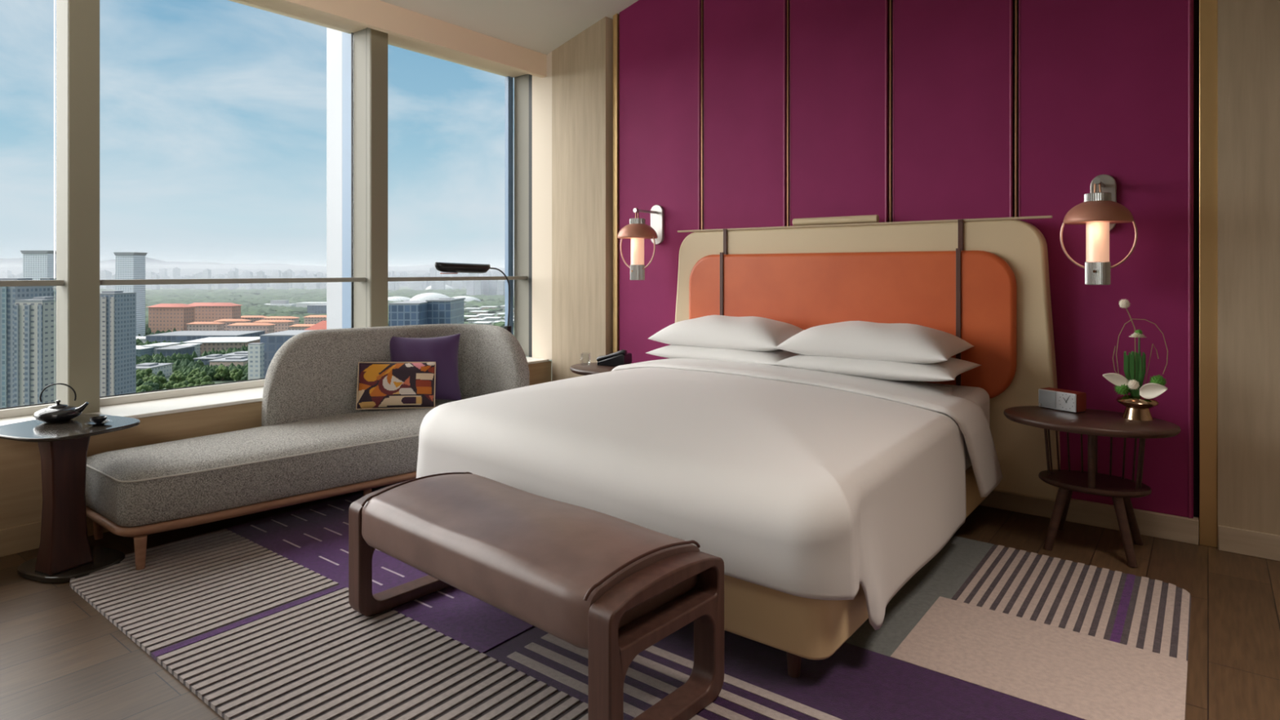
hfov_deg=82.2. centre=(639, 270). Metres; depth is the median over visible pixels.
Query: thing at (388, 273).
tower
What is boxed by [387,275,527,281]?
rail
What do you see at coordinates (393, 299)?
dome
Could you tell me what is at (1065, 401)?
clock
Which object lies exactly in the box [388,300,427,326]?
glass office
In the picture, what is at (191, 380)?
tree
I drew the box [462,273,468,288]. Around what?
tower
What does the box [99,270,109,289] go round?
tower
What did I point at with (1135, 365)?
flower arrangement
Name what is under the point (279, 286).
tower
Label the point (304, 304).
long hall
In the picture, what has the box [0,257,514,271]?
hills
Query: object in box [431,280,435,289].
tower
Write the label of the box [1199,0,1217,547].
trim
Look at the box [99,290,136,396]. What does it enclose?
apartment tower
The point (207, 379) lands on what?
tree
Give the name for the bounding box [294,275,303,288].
tower
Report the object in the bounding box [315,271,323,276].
tower
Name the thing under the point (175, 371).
tree
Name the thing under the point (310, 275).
tower
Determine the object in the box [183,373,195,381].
tree
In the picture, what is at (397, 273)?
tower
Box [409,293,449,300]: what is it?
dome
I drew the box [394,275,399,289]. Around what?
tower
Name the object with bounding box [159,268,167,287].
tower
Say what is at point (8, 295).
apartment tower
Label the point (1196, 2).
wall
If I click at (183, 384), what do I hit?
tree
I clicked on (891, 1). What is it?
trim
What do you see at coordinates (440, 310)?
glass office
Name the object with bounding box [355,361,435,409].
throw cushion
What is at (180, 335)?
office block
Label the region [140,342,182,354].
building
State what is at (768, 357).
bed pillow
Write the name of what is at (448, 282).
tower
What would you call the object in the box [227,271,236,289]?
tower
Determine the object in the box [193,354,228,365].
building
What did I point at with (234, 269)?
tower
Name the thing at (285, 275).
tower
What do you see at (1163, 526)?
baseboard
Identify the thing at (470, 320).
building
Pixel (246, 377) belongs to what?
tree
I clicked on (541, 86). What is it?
trim
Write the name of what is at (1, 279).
roof
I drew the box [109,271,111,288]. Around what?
tower
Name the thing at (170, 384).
tree
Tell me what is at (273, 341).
office block
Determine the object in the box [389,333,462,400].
throw cushion
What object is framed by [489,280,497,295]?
apartment tower
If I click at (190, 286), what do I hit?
tower
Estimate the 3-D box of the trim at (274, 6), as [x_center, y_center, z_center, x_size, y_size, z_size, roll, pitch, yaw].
[-2.912,-1.825,4.063,0.460,0.150,6.260,0,0,38]
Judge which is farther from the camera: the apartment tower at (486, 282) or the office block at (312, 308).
the apartment tower at (486, 282)
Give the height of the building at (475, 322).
7.857 m
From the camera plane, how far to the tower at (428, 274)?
4720.53 m
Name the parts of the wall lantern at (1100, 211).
lamp shade, ring handle, arm, wall plate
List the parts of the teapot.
lid, handle, spout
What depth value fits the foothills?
6074.61 m
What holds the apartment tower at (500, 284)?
on the ground
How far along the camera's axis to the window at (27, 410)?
3.87 m
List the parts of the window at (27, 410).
frame, guard rail, glass pane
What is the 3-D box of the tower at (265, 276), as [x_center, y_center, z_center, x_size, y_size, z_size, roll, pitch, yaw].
[-2359.031,73.109,4587.468,32.645,93.782,30.000,0,0,3]
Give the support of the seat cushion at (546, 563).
on the bench
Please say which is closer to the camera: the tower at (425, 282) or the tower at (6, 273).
the tower at (425, 282)
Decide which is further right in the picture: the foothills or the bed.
the bed
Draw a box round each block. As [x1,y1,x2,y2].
[20,250,56,279]
[113,252,146,336]
[146,330,265,343]
[148,303,195,333]
[186,321,224,330]
[189,302,241,321]
[213,319,252,330]
[228,322,275,333]
[240,315,267,322]
[248,342,264,379]
[253,320,294,332]
[259,329,312,377]
[263,316,298,324]
[288,324,315,329]
[302,315,326,324]
[306,304,326,314]
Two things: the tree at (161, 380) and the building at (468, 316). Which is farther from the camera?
the building at (468, 316)
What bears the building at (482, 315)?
on the ground
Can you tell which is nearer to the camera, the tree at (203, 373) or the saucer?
the saucer
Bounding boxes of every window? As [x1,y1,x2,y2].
[0,0,64,418]
[99,277,365,406]
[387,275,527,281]
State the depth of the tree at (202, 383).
682.72 m
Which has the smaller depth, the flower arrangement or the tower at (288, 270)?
the flower arrangement
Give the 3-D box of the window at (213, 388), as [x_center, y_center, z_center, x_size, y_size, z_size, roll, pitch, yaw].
[-2.545,-0.502,4.708,0.190,2.535,1.617,0,0,38]
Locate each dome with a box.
[387,296,410,302]
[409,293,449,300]
[425,284,454,289]
[451,296,480,302]
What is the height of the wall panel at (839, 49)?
3.642 m
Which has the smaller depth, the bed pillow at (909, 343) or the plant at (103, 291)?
the bed pillow at (909, 343)
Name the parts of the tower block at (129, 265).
crown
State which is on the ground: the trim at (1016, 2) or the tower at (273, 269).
the tower at (273, 269)
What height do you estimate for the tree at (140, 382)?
16.205 m
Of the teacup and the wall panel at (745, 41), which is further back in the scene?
the wall panel at (745, 41)
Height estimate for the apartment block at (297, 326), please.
24.263 m
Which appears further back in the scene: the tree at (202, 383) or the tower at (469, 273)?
the tower at (469, 273)
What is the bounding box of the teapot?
[33,382,88,422]
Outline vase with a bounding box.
[1115,394,1159,421]
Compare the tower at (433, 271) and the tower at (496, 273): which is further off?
the tower at (496, 273)
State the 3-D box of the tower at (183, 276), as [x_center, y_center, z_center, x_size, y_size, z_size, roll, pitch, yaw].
[-2978.263,75.988,4788.291,47.819,88.025,30.000,0,0,7]
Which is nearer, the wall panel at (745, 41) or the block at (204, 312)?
the wall panel at (745, 41)
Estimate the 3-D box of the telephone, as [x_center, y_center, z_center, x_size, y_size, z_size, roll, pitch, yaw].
[-0.197,0.647,5.506,0.241,0.125,0.146,0,0,24]
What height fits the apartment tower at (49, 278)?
109.016 m
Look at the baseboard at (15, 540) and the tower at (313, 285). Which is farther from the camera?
the tower at (313, 285)
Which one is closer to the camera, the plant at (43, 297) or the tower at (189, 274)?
the plant at (43, 297)
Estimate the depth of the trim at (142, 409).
4.18 m
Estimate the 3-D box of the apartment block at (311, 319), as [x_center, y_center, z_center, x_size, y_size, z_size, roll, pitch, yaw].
[-632.497,104.501,1460.000,67.250,30.997,24.000,0,0,0]
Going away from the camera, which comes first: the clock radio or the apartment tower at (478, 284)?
the clock radio
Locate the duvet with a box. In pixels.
[416,358,1003,630]
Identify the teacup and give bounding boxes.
[88,415,106,423]
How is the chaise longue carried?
on the area rug
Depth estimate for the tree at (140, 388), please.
666.58 m
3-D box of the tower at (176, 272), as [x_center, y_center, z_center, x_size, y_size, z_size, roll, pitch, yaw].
[-3124.913,49.721,4947.478,33.057,140.558,30.000,0,0,-10]
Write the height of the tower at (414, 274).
101.600 m
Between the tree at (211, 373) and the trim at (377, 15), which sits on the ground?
the tree at (211, 373)
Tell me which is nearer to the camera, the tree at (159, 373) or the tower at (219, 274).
the tree at (159, 373)
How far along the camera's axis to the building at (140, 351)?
969.63 m
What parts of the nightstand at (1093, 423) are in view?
leg, leg, post, leg, leg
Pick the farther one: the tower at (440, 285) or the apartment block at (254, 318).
the tower at (440, 285)
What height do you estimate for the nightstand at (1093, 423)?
0.639 m
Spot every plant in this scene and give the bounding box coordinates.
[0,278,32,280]
[32,296,56,299]
[102,290,123,293]
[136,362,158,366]
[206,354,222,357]
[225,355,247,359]
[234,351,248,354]
[270,300,288,304]
[439,297,454,299]
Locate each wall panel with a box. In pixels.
[619,0,701,363]
[703,0,786,229]
[790,0,888,226]
[892,0,1013,222]
[1018,0,1193,518]
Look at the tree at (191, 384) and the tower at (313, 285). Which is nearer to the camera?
the tree at (191, 384)
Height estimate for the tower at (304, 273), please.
123.636 m
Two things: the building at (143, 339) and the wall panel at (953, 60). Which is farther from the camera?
the building at (143, 339)
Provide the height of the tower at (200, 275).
108.602 m
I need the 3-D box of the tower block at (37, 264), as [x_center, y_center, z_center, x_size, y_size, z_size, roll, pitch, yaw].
[-1063.863,42.479,1307.000,49.906,155.042,37.500,0,0,0]
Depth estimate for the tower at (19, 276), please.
4642.81 m
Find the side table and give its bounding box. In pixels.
[0,413,140,583]
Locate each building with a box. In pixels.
[136,336,146,343]
[136,345,155,356]
[136,362,173,377]
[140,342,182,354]
[154,345,196,357]
[168,343,202,356]
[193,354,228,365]
[208,355,248,367]
[222,351,248,356]
[463,315,479,318]
[464,307,482,311]
[466,318,486,323]
[471,311,488,314]
[472,321,493,324]
[476,313,495,318]
[480,306,497,310]
[482,316,502,321]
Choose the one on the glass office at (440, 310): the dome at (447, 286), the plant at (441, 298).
the plant at (441, 298)
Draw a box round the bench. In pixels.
[348,471,724,719]
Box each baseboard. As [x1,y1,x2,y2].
[0,516,109,557]
[978,490,1199,545]
[1218,524,1279,561]
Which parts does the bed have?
leg, rail, headboard, mattress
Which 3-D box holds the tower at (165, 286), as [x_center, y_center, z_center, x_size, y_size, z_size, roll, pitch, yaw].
[-3163.188,76.896,4893.866,31.685,86.208,30.000,0,0,-8]
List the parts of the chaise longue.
leg, leg, frame, seat, leg, backrest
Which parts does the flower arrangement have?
white flower, grass blade, grass blade, stem, grass blade, grass blade, white flower, grass blade, grass blade, grass blade, grass blade, white flower, grass blade, stem, grass blade, grass blade, grass blade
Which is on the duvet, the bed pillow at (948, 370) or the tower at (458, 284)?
the bed pillow at (948, 370)
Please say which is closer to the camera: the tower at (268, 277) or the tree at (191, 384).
the tree at (191, 384)
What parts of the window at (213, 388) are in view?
frame, guard rail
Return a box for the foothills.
[0,266,514,286]
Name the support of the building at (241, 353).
on the ground
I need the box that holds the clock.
[1057,392,1075,411]
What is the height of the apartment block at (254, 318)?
25.703 m
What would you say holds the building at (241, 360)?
on the ground
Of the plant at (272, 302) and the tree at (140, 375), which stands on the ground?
the tree at (140, 375)
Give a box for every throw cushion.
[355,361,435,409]
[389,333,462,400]
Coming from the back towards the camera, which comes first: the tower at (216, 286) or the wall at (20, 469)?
the tower at (216, 286)
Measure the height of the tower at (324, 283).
88.335 m
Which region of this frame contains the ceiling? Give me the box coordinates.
[379,0,638,54]
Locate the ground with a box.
[109,286,551,390]
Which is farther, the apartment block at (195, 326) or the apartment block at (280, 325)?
the apartment block at (280, 325)
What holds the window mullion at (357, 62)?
attached to the wall at (20, 469)
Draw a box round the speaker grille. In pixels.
[1039,390,1056,408]
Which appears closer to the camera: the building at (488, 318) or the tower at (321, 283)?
the building at (488, 318)
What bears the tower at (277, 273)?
on the ground
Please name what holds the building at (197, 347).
on the ground
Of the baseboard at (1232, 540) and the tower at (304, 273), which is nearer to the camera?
the baseboard at (1232, 540)
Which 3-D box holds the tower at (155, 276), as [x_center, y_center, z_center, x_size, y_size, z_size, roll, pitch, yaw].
[-3002.832,72.545,4550.247,30.161,94.910,30.000,0,0,4]
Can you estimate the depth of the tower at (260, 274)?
4287.61 m
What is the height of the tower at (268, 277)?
88.547 m
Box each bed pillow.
[645,344,799,365]
[648,315,804,351]
[772,354,981,381]
[775,320,973,364]
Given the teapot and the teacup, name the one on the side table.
the teapot
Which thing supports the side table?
on the floor
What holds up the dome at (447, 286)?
on the ground
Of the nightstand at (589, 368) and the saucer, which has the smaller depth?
the saucer
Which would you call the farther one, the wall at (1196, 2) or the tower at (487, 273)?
the tower at (487, 273)
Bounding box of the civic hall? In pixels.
[182,337,259,355]
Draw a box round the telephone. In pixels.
[596,349,631,366]
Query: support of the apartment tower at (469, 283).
on the ground
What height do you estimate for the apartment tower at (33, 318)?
103.153 m
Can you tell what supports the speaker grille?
attached to the clock radio
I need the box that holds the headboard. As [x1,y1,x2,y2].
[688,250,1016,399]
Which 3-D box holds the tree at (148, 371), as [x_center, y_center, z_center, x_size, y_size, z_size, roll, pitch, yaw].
[-516.079,111.043,768.350,15.531,17.914,17.416,0,0,0]
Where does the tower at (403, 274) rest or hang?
on the ground
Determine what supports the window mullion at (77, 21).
attached to the wall at (20, 469)
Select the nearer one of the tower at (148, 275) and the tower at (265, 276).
the tower at (265, 276)
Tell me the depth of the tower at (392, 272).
5579.14 m
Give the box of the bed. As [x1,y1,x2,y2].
[675,214,1060,677]
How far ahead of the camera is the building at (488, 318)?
1719.50 m
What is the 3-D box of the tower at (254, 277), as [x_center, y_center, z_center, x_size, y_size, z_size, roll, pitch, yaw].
[-2535.027,76.966,4822.366,38.994,86.068,30.000,0,0,-4]
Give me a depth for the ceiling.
5.67 m
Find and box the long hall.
[296,302,326,307]
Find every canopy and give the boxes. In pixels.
[99,288,514,328]
[136,324,257,380]
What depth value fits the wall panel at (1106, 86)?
3.83 m
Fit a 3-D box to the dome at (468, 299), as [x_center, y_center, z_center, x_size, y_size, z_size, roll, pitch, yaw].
[-650.709,107.110,2700.000,135.442,25.780,67.721,0,0,0]
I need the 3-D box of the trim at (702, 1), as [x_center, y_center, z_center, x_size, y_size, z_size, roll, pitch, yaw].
[0.469,-0.589,5.425,0.011,3.642,0.047,0,0,38]
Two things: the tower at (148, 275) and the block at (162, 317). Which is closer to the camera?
the block at (162, 317)
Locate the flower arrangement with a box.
[1102,298,1168,399]
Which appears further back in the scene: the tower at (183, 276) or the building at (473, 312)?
the tower at (183, 276)
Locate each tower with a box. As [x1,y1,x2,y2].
[0,271,3,278]
[0,278,53,408]
[3,270,11,278]
[8,274,17,278]
[13,296,56,406]
[17,273,22,278]
[40,277,56,279]
[53,287,56,296]
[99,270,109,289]
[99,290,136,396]
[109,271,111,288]
[111,274,115,289]
[146,271,155,288]
[151,274,159,289]
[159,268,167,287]
[162,275,169,288]
[168,271,173,278]
[173,267,180,288]
[175,276,186,288]
[178,275,188,288]
[186,273,195,279]
[188,275,194,288]
[195,271,203,289]
[203,268,211,289]
[213,275,222,289]
[217,273,223,287]
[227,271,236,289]
[230,267,238,287]
[242,270,247,285]
[245,271,253,289]
[253,275,256,288]
[256,271,264,289]
[264,275,266,289]
[266,275,270,287]
[271,269,275,287]
[272,269,281,288]
[276,276,282,288]
[282,271,288,289]
[285,268,292,288]
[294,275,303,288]
[301,270,306,277]
[306,273,316,289]
[310,276,319,288]
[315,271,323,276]
[320,275,323,288]
[323,275,326,288]
[387,270,394,276]
[387,271,391,287]
[389,275,395,290]
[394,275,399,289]
[395,271,400,283]
[400,271,407,284]
[408,272,414,288]
[412,273,417,289]
[414,274,423,290]
[423,272,430,286]
[423,275,427,289]
[429,266,436,285]
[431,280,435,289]
[435,275,445,289]
[446,275,452,286]
[452,272,458,288]
[454,273,462,288]
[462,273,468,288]
[466,280,474,295]
[468,272,474,276]
[474,280,483,295]
[483,270,490,276]
[483,280,489,295]
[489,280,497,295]
[493,271,499,281]
[497,280,505,295]
[499,271,505,280]
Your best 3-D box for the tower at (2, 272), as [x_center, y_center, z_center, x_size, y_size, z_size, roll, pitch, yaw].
[-4623.134,61.596,5323.838,31.798,116.809,30.000,0,0,9]
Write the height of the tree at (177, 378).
16.364 m
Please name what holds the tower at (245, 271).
on the ground
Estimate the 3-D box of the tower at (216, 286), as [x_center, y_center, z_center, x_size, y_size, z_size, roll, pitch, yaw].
[-2633.290,77.377,4576.642,27.842,85.247,30.000,0,0,10]
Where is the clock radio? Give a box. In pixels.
[1038,386,1086,413]
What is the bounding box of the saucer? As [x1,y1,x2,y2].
[84,419,112,425]
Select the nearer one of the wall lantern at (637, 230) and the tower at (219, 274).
the wall lantern at (637, 230)
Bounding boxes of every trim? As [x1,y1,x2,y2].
[0,356,549,425]
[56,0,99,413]
[228,0,528,77]
[273,0,546,77]
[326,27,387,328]
[505,74,532,357]
[532,51,551,359]
[613,13,619,352]
[701,0,703,229]
[786,0,790,226]
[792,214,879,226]
[889,0,892,222]
[1014,0,1018,217]
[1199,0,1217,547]
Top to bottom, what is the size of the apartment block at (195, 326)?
28.516 m
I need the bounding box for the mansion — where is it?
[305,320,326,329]
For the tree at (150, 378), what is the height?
16.099 m
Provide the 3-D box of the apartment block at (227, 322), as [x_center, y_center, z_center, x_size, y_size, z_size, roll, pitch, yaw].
[-760.829,105.338,1370.000,60.358,29.323,24.000,0,0,0]
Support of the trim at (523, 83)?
attached to the wall at (20, 469)
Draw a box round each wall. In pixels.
[0,360,551,529]
[551,16,613,381]
[888,0,1199,517]
[1217,0,1279,549]
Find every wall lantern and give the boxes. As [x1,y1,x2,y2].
[617,204,664,279]
[1059,174,1137,284]
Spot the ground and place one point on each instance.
(217, 381)
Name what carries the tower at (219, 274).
on the ground
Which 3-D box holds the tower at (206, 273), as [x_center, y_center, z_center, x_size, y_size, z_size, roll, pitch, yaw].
[-2647.268,55.302,4485.907,32.839,129.397,30.000,0,0,6]
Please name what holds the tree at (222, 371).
on the ground
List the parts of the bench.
loop leg, loop leg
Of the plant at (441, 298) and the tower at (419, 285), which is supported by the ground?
the tower at (419, 285)
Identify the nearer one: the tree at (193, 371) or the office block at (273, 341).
the office block at (273, 341)
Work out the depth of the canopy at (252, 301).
2831.86 m
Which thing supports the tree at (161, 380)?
on the ground
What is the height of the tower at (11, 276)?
96.121 m
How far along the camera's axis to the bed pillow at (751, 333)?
4.54 m
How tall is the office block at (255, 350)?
50.008 m
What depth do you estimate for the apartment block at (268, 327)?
1269.89 m
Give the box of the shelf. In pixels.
[1038,469,1151,497]
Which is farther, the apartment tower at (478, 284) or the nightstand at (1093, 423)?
the apartment tower at (478, 284)
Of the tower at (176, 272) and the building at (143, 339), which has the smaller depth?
the building at (143, 339)
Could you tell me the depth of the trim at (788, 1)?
4.98 m
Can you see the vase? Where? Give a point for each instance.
(1137, 408)
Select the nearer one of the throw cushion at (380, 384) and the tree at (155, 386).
the throw cushion at (380, 384)
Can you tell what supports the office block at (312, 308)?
on the ground
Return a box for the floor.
[0,482,1279,719]
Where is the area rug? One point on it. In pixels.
(256, 619)
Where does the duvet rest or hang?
on the bed
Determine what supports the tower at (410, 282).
on the ground
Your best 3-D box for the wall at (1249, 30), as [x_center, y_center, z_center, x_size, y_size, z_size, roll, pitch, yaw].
[3.871,-0.600,2.846,2.563,3.900,0.200,0,0,38]
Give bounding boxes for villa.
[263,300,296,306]
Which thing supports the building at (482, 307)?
on the ground
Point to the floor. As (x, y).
(61, 658)
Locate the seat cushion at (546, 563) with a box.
[361,473,700,649]
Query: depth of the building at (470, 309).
2116.31 m
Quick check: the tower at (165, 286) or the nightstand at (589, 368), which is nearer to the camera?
the nightstand at (589, 368)
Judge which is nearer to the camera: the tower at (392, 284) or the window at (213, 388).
the window at (213, 388)
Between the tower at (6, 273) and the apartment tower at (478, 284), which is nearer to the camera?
the apartment tower at (478, 284)
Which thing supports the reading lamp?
on the floor
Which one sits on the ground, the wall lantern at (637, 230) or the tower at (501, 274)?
the tower at (501, 274)
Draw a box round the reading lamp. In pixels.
[435,262,511,333]
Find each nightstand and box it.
[569,362,615,375]
[1003,405,1180,567]
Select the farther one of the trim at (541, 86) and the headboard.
the trim at (541, 86)
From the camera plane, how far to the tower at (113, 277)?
4318.07 m
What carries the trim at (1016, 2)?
attached to the wall at (1196, 2)
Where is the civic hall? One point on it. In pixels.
(219, 344)
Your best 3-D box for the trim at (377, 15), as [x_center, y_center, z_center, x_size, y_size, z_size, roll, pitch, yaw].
[-2.722,-1.778,3.884,0.060,0.225,6.210,0,0,38]
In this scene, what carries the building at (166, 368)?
on the ground
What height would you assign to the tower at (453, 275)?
115.257 m
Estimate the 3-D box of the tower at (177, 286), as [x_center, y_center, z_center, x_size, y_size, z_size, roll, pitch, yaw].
[-2801.031,78.384,4474.492,47.263,83.232,30.000,0,0,2]
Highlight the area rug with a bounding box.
[70,483,1191,719]
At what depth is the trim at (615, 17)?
5.91 m
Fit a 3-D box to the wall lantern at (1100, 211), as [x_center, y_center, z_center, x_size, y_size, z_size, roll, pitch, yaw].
[2.322,-0.216,3.711,0.330,0.577,0.411,0,0,38]
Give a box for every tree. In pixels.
[136,371,148,381]
[136,378,147,386]
[136,384,151,392]
[137,368,155,377]
[142,375,154,382]
[145,380,159,391]
[150,370,168,383]
[151,375,166,390]
[162,381,174,389]
[168,373,185,383]
[173,370,184,375]
[173,381,187,388]
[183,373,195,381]
[186,375,197,384]
[187,382,199,386]
[189,368,200,374]
[193,370,206,378]
[195,375,214,384]
[200,382,209,385]
[206,368,217,377]
[213,364,230,381]
[229,368,243,381]
[240,373,248,380]
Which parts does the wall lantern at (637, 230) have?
lamp shade, ring handle, arm, wall plate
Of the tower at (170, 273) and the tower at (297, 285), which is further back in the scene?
the tower at (170, 273)
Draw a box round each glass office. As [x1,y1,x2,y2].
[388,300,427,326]
[426,297,465,324]
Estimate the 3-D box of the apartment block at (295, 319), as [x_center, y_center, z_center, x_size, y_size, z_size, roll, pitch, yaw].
[-727.896,106.669,1490.000,65.330,26.663,24.000,0,0,0]
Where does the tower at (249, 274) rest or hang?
on the ground
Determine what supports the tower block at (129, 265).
on the ground
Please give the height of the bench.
0.496 m
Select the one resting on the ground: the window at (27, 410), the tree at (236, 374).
the tree at (236, 374)
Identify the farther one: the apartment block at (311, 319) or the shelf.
the apartment block at (311, 319)
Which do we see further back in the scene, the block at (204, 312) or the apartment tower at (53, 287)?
the block at (204, 312)
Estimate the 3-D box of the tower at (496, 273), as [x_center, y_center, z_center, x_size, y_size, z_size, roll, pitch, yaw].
[-961.844,61.764,4926.121,44.768,116.472,30.000,0,0,-5]
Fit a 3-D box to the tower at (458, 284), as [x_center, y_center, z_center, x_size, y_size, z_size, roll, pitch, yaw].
[-1179.804,69.405,4765.831,47.627,101.191,30.000,0,0,-7]
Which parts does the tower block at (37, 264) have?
crown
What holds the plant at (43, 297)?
on the apartment tower at (33, 318)
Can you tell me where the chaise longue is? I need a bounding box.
[84,324,529,569]
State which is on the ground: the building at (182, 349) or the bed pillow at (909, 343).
the building at (182, 349)
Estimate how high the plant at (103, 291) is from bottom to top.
3.000 m
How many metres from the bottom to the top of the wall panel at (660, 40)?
3.642 m
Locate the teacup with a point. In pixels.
(96, 420)
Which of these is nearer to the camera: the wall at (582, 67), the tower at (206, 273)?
the wall at (582, 67)

